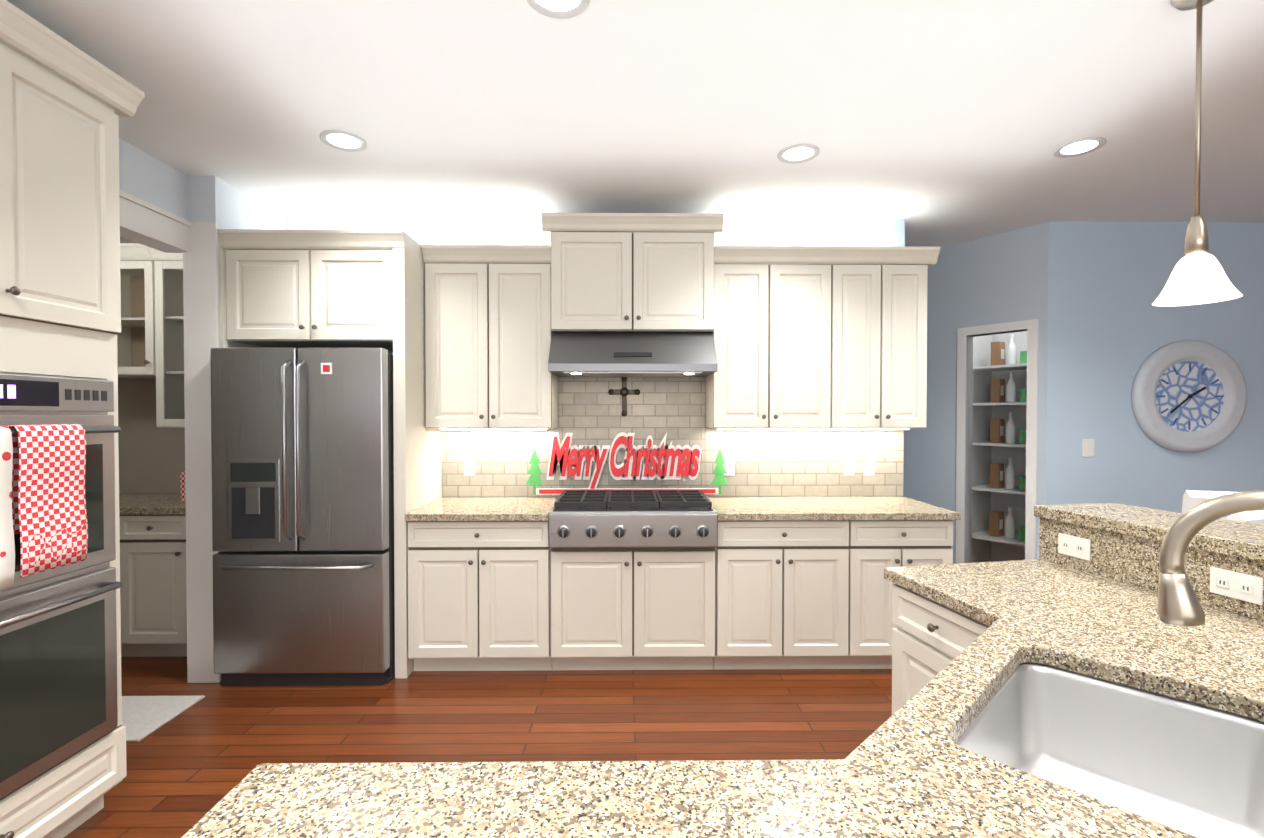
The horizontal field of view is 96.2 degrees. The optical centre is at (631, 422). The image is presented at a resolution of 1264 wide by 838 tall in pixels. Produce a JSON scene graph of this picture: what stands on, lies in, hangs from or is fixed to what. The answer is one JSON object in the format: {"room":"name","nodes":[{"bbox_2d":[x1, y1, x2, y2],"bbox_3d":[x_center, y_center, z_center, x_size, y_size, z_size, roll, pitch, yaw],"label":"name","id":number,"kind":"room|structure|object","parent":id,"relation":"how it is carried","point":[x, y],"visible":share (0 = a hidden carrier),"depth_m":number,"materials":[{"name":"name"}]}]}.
{"room":"kitchen","nodes":[
{"label":"kitchen","id":0,"kind":"room"},
{"bbox_2d":[118,237,184,492],"bbox_3d":[-3.629,0.026,3.970,2.748,2.740,0.120,0,1,-1],"label":"wall","id":1,"kind":"structure","parent":0,"point":[151,457],"depth_m":3.92,"materials":[{"name":"beige paint"}]},
{"bbox_2d":[117,243,155,378],"bbox_3d":[-3.225,-0.705,3.704,0.450,0.810,0.396,0,1,-1],"label":"upper cabinet","id":2,"kind":"object","parent":1,"relation":"attached to","point":[136,354],"visible":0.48,"depth_m":3.58,"materials":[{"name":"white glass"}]},
{"bbox_2d":[147,246,184,427],"bbox_3d":[-2.780,-0.540,3.711,0.438,1.140,0.396,0,1,-1],"label":"upper cabinet","id":3,"kind":"object","parent":1,"relation":"attached to","point":[169,346],"visible":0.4,"depth_m":3.58,"materials":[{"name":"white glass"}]},
{"bbox_2d":[119,138,187,219],"bbox_3d":[-2.448,-1.125,2.557,0.120,0.400,1.000,0,1,-1],"label":"wall","id":4,"kind":"structure","parent":0,"point":[146,177],"depth_m":2.83,"materials":[{"name":"paint"}]},
{"bbox_2d":[119,190,210,682],"bbox_3d":[-2.417,0.173,2.535,0.180,2.485,1.080,0,1,-1],"label":"door frame","id":5,"kind":"structure","parent":4,"relation":"attached to","point":[143,222],"depth_m":3.05,"materials":[{"name":"white wood"}]},
{"bbox_2d":[187,175,286,551],"bbox_3d":[-2.324,0.033,3.499,0.148,2.740,0.850,0,1,-1],"label":"wall","id":6,"kind":"structure","parent":0,"point":[223,204],"depth_m":3.13,"materials":[{"name":"paint"}]},
{"bbox_2d":[64,656,891,837],"bbox_3d":[0.523,1.457,1.695,13.000,0.060,10.500,0,1,-1],"label":"floor","id":7,"kind":"structure","parent":0,"point":[188,769],"depth_m":2.67,"materials":[{"name":"brown wood"}]},
{"bbox_2d":[0,0,144,837],"bbox_3d":[-2.093,0.102,1.677,0.566,2.650,0.900,0,1,-1],"label":"tall cabinet","id":8,"kind":"object","parent":7,"relation":"on","point":[65,105],"visible":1,"depth_m":1.85,"materials":[{"name":"white wood"}]},
{"bbox_2d":[0,372,122,798],"bbox_3d":[-1.850,0.480,1.660,0.131,1.260,0.758,0,1,-1],"label":"wall oven","id":9,"kind":"object","parent":8,"relation":"in","point":[58,665],"visible":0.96,"depth_m":1.84,"materials":[{"name":"silver metal"}]},
{"bbox_2d":[0,425,14,589],"bbox_3d":[-1.790,0.239,1.503,0.052,0.461,0.241,0,1,-1],"label":"towel","id":10,"kind":"object","parent":9,"relation":"hanging from","point":[7,557],"visible":1,"depth_m":1.61,"materials":[{"name":"white fabric"}]},
{"bbox_2d":[7,424,87,576],"bbox_3d":[-1.792,0.226,1.742,0.052,0.441,0.201,0,1,-1],"label":"gingham towel","id":11,"kind":"object","parent":9,"relation":"hanging from","point":[49,516],"visible":0.96,"depth_m":1.73,"materials":[{"name":"red fabric"}]},
{"bbox_2d":[119,514,186,656],"bbox_3d":[-3.100,0.966,3.602,1.398,0.870,0.649,0,1,-1],"label":"base cabinet","id":12,"kind":"object","parent":7,"relation":"on","point":[153,599],"visible":0.33,"depth_m":3.32,"materials":[{"name":"white wood"}]},
{"bbox_2d":[119,493,185,514],"bbox_3d":[-3.100,0.509,3.606,1.398,0.040,0.628,0,1,-1],"label":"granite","id":13,"kind":"object","parent":12,"relation":"on","point":[148,503],"visible":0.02,"depth_m":3.42,"materials":[{"name":"beige stone"}]},
{"bbox_2d":[180,471,185,501],"bbox_3d":[-2.729,0.378,3.574,0.150,0.221,0.130,0,1,-1],"label":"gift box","id":14,"kind":"object","parent":13,"relation":"on","point":[182,483],"visible":0.12,"depth_m":3.51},
{"bbox_2d":[122,695,204,741],"bbox_3d":[-2.639,1.407,2.709,0.900,0.012,0.400,0,1,-1],"label":"mat","id":15,"kind":"object","parent":7,"relation":"on","point":[143,717],"visible":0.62,"depth_m":2.75,"materials":[{"name":"white fabric"}]},
{"bbox_2d":[210,348,394,685],"bbox_3d":[-1.768,0.503,3.319,0.900,1.805,0.776,0,1,-1],"label":"fridge","id":16,"kind":"object","parent":7,"relation":"on","point":[302,447],"visible":0.98,"depth_m":2.99,"materials":[{"name":"metal"}]},
{"bbox_2d":[217,229,441,677],"bbox_3d":[-1.746,0.179,3.398,1.005,2.450,0.646,0,1,-1],"label":"cabinet","id":17,"kind":"object","parent":7,"relation":"on","point":[286,288],"visible":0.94,"depth_m":3.12,"materials":[{"name":"white wood"}]},
{"bbox_2d":[408,521,551,670],"bbox_3d":[-0.849,0.969,3.417,0.781,0.870,0.649,0,1,-1],"label":"base cabinet","id":18,"kind":"object","parent":7,"relation":"on","point":[479,595],"visible":0.96,"depth_m":3.13,"materials":[{"name":"white wood"}]},
{"bbox_2d":[405,497,557,520],"bbox_3d":[-0.849,0.512,3.411,0.781,0.040,0.648,0,1,-1],"label":"countertop","id":19,"kind":"structure","parent":18,"relation":"on","point":[490,509],"depth_m":3.23,"materials":[{"name":"beige stone"}]},
{"bbox_2d":[550,547,714,669],"bbox_3d":[0.003,1.041,3.427,0.916,0.725,0.649,0,1,-1],"label":"base cabinet","id":20,"kind":"object","parent":7,"relation":"on","point":[632,608],"visible":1,"depth_m":3.14,"materials":[{"name":"white wood"}]},
{"bbox_2d":[548,490,717,547],"bbox_3d":[0.004,0.554,3.372,0.916,0.244,0.710,0,1,-1],"label":"gas rangetop","id":21,"kind":"object","parent":20,"relation":"on","point":[627,518],"visible":1,"depth_m":3.07,"materials":[{"name":"silver metal"}]},
{"bbox_2d":[526,432,727,494],"bbox_3d":[-0.030,0.262,3.677,1.320,0.403,0.023,0,1,-1],"label":"sign","id":22,"kind":"object","parent":21,"relation":"on","point":[662,457],"visible":1,"depth_m":3.67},
{"bbox_2d":[713,520,852,669],"bbox_3d":[0.834,0.968,3.451,0.738,0.870,0.617,0,1,-1],"label":"base cabinet","id":23,"kind":"object","parent":7,"relation":"on","point":[803,594],"depth_m":3.15,"materials":[{"name":"beige wood"}]},
{"bbox_2d":[707,496,960,520],"bbox_3d":[1.134,0.512,3.433,1.338,0.040,0.648,0,1,-1],"label":"countertop","id":24,"kind":"structure","parent":23,"relation":"on","point":[796,508],"depth_m":3.23,"materials":[{"name":"beige stone"}]},
{"bbox_2d":[853,520,952,668],"bbox_3d":[1.493,0.968,3.459,0.580,0.870,0.617,0,1,-1],"label":"base cabinet","id":25,"kind":"object","parent":7,"relation":"on","point":[878,545],"depth_m":3.15,"materials":[{"name":"beige wood"}]},
{"bbox_2d":[892,503,1263,714],"bbox_3d":[0.741,0.879,1.092,2.574,1.112,2.197,0,1,-1],"label":"kitchen island","id":26,"kind":"object","parent":7,"relation":"on","point":[931,639],"visible":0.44,"depth_m":1.81,"materials":[{"name":"beige stone"}]},
{"bbox_2d":[181,559,1263,837],"bbox_3d":[0.559,0.542,1.175,2.282,0.040,1.884,0,1,-1],"label":"island countertop","id":27,"kind":"structure","parent":26,"relation":"on","point":[911,769],"depth_m":0.84,"materials":[{"name":"stone"}]},
{"bbox_2d":[956,663,1263,837],"bbox_3d":[0.860,0.683,0.998,0.625,0.234,0.455,-1,1,-44],"label":"sink bowl","id":28,"kind":"object","parent":27,"relation":"attached to","point":[1195,770],"visible":0.56,"depth_m":1.19,"materials":[{"name":"white ceramic"}]},
{"bbox_2d":[1157,491,1263,625],"bbox_3d":[0.988,0.315,0.836,0.210,0.422,0.269,0,1,-1],"label":"faucet","id":29,"kind":"object","parent":27,"relation":"on","point":[1178,603],"visible":1,"depth_m":0.93,"materials":[{"name":"silver metal"}]},
{"bbox_2d":[1058,533,1090,560],"bbox_3d":[1.546,0.433,1.986,0.010,0.072,0.115,0,1,-11],"label":"outlet","id":30,"kind":"object","parent":26,"relation":"attached to","point":[1074,546],"visible":1,"depth_m":1.98,"materials":[{"name":"plastic"}]},
{"bbox_2d":[1210,567,1262,604],"bbox_3d":[1.631,0.439,1.534,0.010,0.072,0.115,0,1,-11],"label":"outlet","id":31,"kind":"object","parent":26,"relation":"attached to","point":[1237,585],"visible":1,"depth_m":1.53,"materials":[{"name":"plastic"}]},
{"bbox_2d":[1182,490,1236,518],"bbox_3d":[2.947,0.866,2.881,0.460,1.090,0.530,0,1,19],"label":"dining chair","id":32,"kind":"object","parent":7,"relation":"on","point":[1192,498],"visible":0.04,"depth_m":2.69,"materials":[{"name":"white"}]},
{"bbox_2d":[1226,510,1263,524],"bbox_3d":[2.376,0.873,2.425,0.460,1.090,0.530,0,1,-21],"label":"dining chair","id":33,"kind":"object","parent":7,"relation":"on","point":[1255,517],"visible":0.02,"depth_m":2.12,"materials":[{"name":"white"}]},
{"bbox_2d":[287,217,904,496],"bbox_3d":[-0.235,0.017,4.628,4.050,2.740,1.780,0,1,-1],"label":"wall","id":34,"kind":"structure","parent":0,"point":[735,232],"depth_m":3.72,"materials":[{"name":"paint"}]},
{"bbox_2d":[421,245,557,429],"bbox_3d":[-0.862,-0.502,3.533,0.758,1.092,0.376,0,1,-1],"label":"upper cabinet","id":35,"kind":"object","parent":34,"relation":"attached to","point":[488,332],"visible":0.94,"depth_m":3.40,"materials":[{"name":"white wood"}]},
{"bbox_2d":[541,213,723,331],"bbox_3d":[0.002,-0.883,3.508,1.056,0.670,0.436,0,1,-1],"label":"upper cabinet","id":36,"kind":"object","parent":34,"relation":"attached to","point":[632,272],"visible":0.98,"depth_m":3.34,"materials":[{"name":"white wood"}]},
{"bbox_2d":[548,332,716,376],"bbox_3d":[0.003,-0.414,3.466,0.960,0.257,0.504,0,1,-1],"label":"range hood","id":37,"kind":"object","parent":36,"relation":"attached to","point":[632,354],"visible":1,"depth_m":3.28,"materials":[{"name":"silver metal"}]},
{"bbox_2d":[442,377,903,496],"bbox_3d":[0.276,-0.032,3.733,3.038,1.034,0.010,0,1,-1],"label":"tile backsplash","id":38,"kind":"structure","parent":34,"relation":"attached to","point":[788,462],"depth_m":3.73,"materials":[{"name":"beige tile"}]},
{"bbox_2d":[464,458,474,475],"bbox_3d":[-1.063,0.290,3.713,0.072,0.115,0.010,0,1,-1],"label":"outlet","id":39,"kind":"object","parent":38,"relation":"attached to","point":[469,466],"visible":1,"depth_m":3.71,"materials":[{"name":"plastic"}]},
{"bbox_2d":[608,377,639,415],"bbox_3d":[-0.050,-0.175,3.710,0.210,0.268,0.024,0,1,-1],"label":"cross","id":40,"kind":"object","parent":38,"relation":"attached to","point":[624,391],"visible":1,"depth_m":3.71,"materials":[{"name":"brown metal"}]},
{"bbox_2d":[724,458,734,475],"bbox_3d":[0.640,0.289,3.732,0.072,0.115,0.010,0,1,-1],"label":"outlet","id":41,"kind":"object","parent":38,"relation":"attached to","point":[729,465],"visible":1,"depth_m":3.73,"materials":[{"name":"plastic"}]},
{"bbox_2d":[843,458,853,474],"bbox_3d":[1.430,0.289,3.741,0.072,0.115,0.010,0,1,-1],"label":"outlet","id":42,"kind":"object","parent":38,"relation":"attached to","point":[848,466],"visible":1,"depth_m":3.74,"materials":[{"name":"plastic"}]},
{"bbox_2d":[864,458,874,474],"bbox_3d":[1.565,0.289,3.742,0.072,0.115,0.010,0,1,-1],"label":"outlet","id":43,"kind":"object","parent":38,"relation":"attached to","point":[869,466],"visible":1,"depth_m":3.74,"materials":[{"name":"plastic"}]},
{"bbox_2d":[705,246,836,429],"bbox_3d":[0.844,-0.508,3.576,0.715,1.080,0.328,0,1,-1],"label":"upper cabinet","id":44,"kind":"object","parent":34,"relation":"attached to","point":[820,337],"depth_m":3.42,"materials":[{"name":"white wood"}]},
{"bbox_2d":[833,246,932,429],"bbox_3d":[1.492,-0.509,3.583,0.582,1.080,0.328,0,1,-1],"label":"upper cabinet","id":45,"kind":"object","parent":34,"relation":"attached to","point":[881,384],"depth_m":3.42,"materials":[{"name":"white wood"}]},
{"bbox_2d":[7,0,1263,247],"bbox_3d":[0.523,-1.352,1.657,13.000,0.080,10.500,0,1,-1],"label":"ceiling","id":46,"kind":"structure","parent":0,"point":[939,122],"depth_m":2.36,"materials":[{"name":"white paint"}]},
{"bbox_2d":[320,130,366,151],"bbox_3d":[-1.354,-1.321,2.666,0.200,0.010,0.200,0,1,-1],"label":"recessed light","id":47,"kind":"object","parent":46,"relation":"in","point":[345,140],"visible":1,"depth_m":2.66,"materials":[{"name":"white"}]},
{"bbox_2d":[527,0,589,18],"bbox_3d":[-0.228,-1.308,1.739,0.200,0.010,0.200,0,1,-1],"label":"recessed light","id":48,"kind":"object","parent":46,"relation":"in","point":[571,8],"visible":1,"depth_m":1.79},
{"bbox_2d":[777,144,819,163],"bbox_3d":[0.820,-1.323,2.797,0.200,0.010,0.200,0,1,-1],"label":"recessed light","id":49,"kind":"object","parent":46,"relation":"in","point":[799,152],"visible":0.98,"depth_m":2.79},
{"bbox_2d":[1053,137,1105,157],"bbox_3d":[2.151,-1.322,2.731,0.200,0.010,0.200,0,1,-1],"label":"recessed light","id":50,"kind":"object","parent":46,"relation":"in","point":[1078,147],"visible":1,"depth_m":2.73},
{"bbox_2d":[1152,0,1242,305],"bbox_3d":[1.722,-0.844,1.727,0.198,0.939,0.198,0,1,-1],"label":"pendant lamp","id":51,"kind":"object","parent":46,"relation":"hanging from","point":[1197,276],"visible":1,"depth_m":1.72,"materials":[{"name":"white glass"}]},
{"bbox_2d":[903,222,1048,563],"bbox_3d":[2.322,0.018,4.554,0.100,2.740,1.758,-1,1,-35],"label":"wall","id":52,"kind":"structure","parent":0,"point":[997,278],"depth_m":4.25,"materials":[{"name":"blue paint"}]},
{"bbox_2d":[956,319,1037,563],"bbox_3d":[2.635,0.345,4.089,0.115,2.100,0.520,-1,1,-35],"label":"door frame","id":53,"kind":"structure","parent":52,"relation":"attached to","point":[1031,326],"depth_m":4.17,"materials":[{"name":"white wood"}]},
{"bbox_2d":[971,331,1026,562],"bbox_3d":[3.018,0.020,4.442,0.920,2.740,0.785,-1,1,-35],"label":"wall","id":54,"kind":"structure","parent":0,"point":[984,503],"depth_m":4.88,"materials":[{"name":"white paint"}]},
{"bbox_2d":[972,363,1026,546],"bbox_3d":[3.188,0.248,4.559,0.430,1.420,0.730,-1,1,-35],"label":"pantry shelves","id":55,"kind":"object","parent":54,"relation":"attached to","point":[983,535],"visible":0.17,"depth_m":4.60,"materials":[{"name":"white wood"}]},
{"bbox_2d":[989,511,1003,536],"bbox_3d":[3.019,0.835,4.699,0.100,0.200,0.072,-1,1,-35],"label":"box","id":56,"kind":"object","parent":55,"relation":"on","point":[996,523],"visible":1,"depth_m":4.67,"materials":[{"name":"brown cardboard"}]},
{"bbox_2d":[990,463,1003,487],"bbox_3d":[3.019,0.435,4.694,0.100,0.200,0.072,-1,1,-35],"label":"box","id":57,"kind":"object","parent":55,"relation":"on","point":[996,475],"visible":1,"depth_m":4.66,"materials":[{"name":"brown cardboard"}]},
{"bbox_2d":[990,419,1004,442],"bbox_3d":[3.019,0.065,4.689,0.100,0.200,0.072,-1,1,-35],"label":"box","id":58,"kind":"object","parent":55,"relation":"on","point":[997,429],"visible":0.96,"depth_m":4.66,"materials":[{"name":"brown cardboard"}]},
{"bbox_2d":[990,378,1004,402],"bbox_3d":[3.019,-0.265,4.684,0.100,0.200,0.072,-1,1,-35],"label":"box","id":59,"kind":"object","parent":55,"relation":"on","point":[997,390],"visible":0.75,"depth_m":4.66,"materials":[{"name":"brown cardboard"}]},
{"bbox_2d":[991,341,1004,365],"bbox_3d":[3.019,-0.565,4.680,0.100,0.200,0.072,-1,1,-35],"label":"box","id":60,"kind":"object","parent":55,"relation":"on","point":[997,353],"visible":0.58,"depth_m":4.65,"materials":[{"name":"brown cardboard"}]},
{"bbox_2d":[1005,507,1014,538],"bbox_3d":[3.075,0.811,4.616,0.070,0.250,0.070,0,1,-1],"label":"bottle","id":61,"kind":"object","parent":55,"relation":"on","point":[1009,527],"visible":1,"depth_m":4.59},
{"bbox_2d":[1005,458,1015,488],"bbox_3d":[3.075,0.411,4.611,0.070,0.250,0.070,0,1,-1],"label":"bottle","id":62,"kind":"object","parent":55,"relation":"on","point":[1010,477],"visible":1,"depth_m":4.59,"materials":[{"name":"white ceramic"}]},
{"bbox_2d":[1006,413,1015,443],"bbox_3d":[3.075,0.042,4.606,0.070,0.250,0.070,0,1,-1],"label":"bottle","id":63,"kind":"object","parent":55,"relation":"on","point":[1010,431],"visible":0.98,"depth_m":4.58,"materials":[{"name":"white ceramic"}]},
{"bbox_2d":[1006,372,1015,401],"bbox_3d":[3.075,-0.288,4.601,0.070,0.250,0.070,0,1,-1],"label":"bottle","id":64,"kind":"object","parent":55,"relation":"on","point":[1011,390],"visible":0.88,"depth_m":4.58,"materials":[{"name":"white ceramic"}]},
{"bbox_2d":[1006,334,1016,364],"bbox_3d":[3.075,-0.588,4.597,0.070,0.250,0.070,0,1,-1],"label":"bottle","id":65,"kind":"object","parent":55,"relation":"on","point":[1011,354],"visible":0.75,"depth_m":4.58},
{"bbox_2d":[1018,526,1024,540],"bbox_3d":[3.132,0.884,4.535,0.076,0.108,0.076,0,1,-1],"label":"jar","id":66,"kind":"object","parent":55,"relation":"on","point":[1021,534],"visible":0.56,"depth_m":4.52,"materials":[{"name":"green glass"}]},
{"bbox_2d":[1019,476,1025,490],"bbox_3d":[3.132,0.484,4.529,0.076,0.108,0.076,0,1,-1],"label":"jar","id":67,"kind":"object","parent":55,"relation":"on","point":[1022,482],"visible":0.54,"depth_m":4.51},
{"bbox_2d":[1019,430,1025,443],"bbox_3d":[3.132,0.114,4.524,0.076,0.108,0.076,0,1,-1],"label":"jar","id":68,"kind":"object","parent":55,"relation":"on","point":[1022,436],"visible":0.56,"depth_m":4.51,"materials":[{"name":"green glass"}]},
{"bbox_2d":[1020,351,1026,363],"bbox_3d":[3.132,-0.516,4.516,0.076,0.108,0.076,0,1,-1],"label":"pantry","id":69,"kind":"object","parent":55,"relation":"on","point":[1023,356],"visible":0.44,"depth_m":4.50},
{"bbox_2d":[1020,389,1026,401],"bbox_3d":[3.132,-0.216,4.520,0.076,0.108,0.076,0,1,-1],"label":"jar","id":70,"kind":"object","parent":55,"relation":"on","point":[1023,395],"visible":0.48,"depth_m":4.50,"materials":[{"name":"green glass"}]},
{"bbox_2d":[1046,222,1263,512],"bbox_3d":[4.888,0.027,3.885,4.220,2.740,0.120,0,1,-1],"label":"wall","id":71,"kind":"structure","parent":0,"point":[1111,328],"depth_m":3.80,"materials":[{"name":"blue paint"}]},
{"bbox_2d":[1082,439,1094,456],"bbox_3d":[3.059,0.169,3.801,0.080,0.120,0.010,0,1,-1],"label":"switch plate","id":72,"kind":"object","parent":71,"relation":"attached to","point":[1088,446],"visible":1,"depth_m":3.80,"materials":[{"name":"plastic"}]},
{"bbox_2d":[1131,340,1246,452],"bbox_3d":[3.719,-0.176,3.778,0.750,0.750,0.058,0,1,-1],"label":"wall clock","id":73,"kind":"object","parent":71,"relation":"attached to","point":[1188,396],"visible":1,"depth_m":3.77,"materials":[{"name":"ceramic"}]}
]}

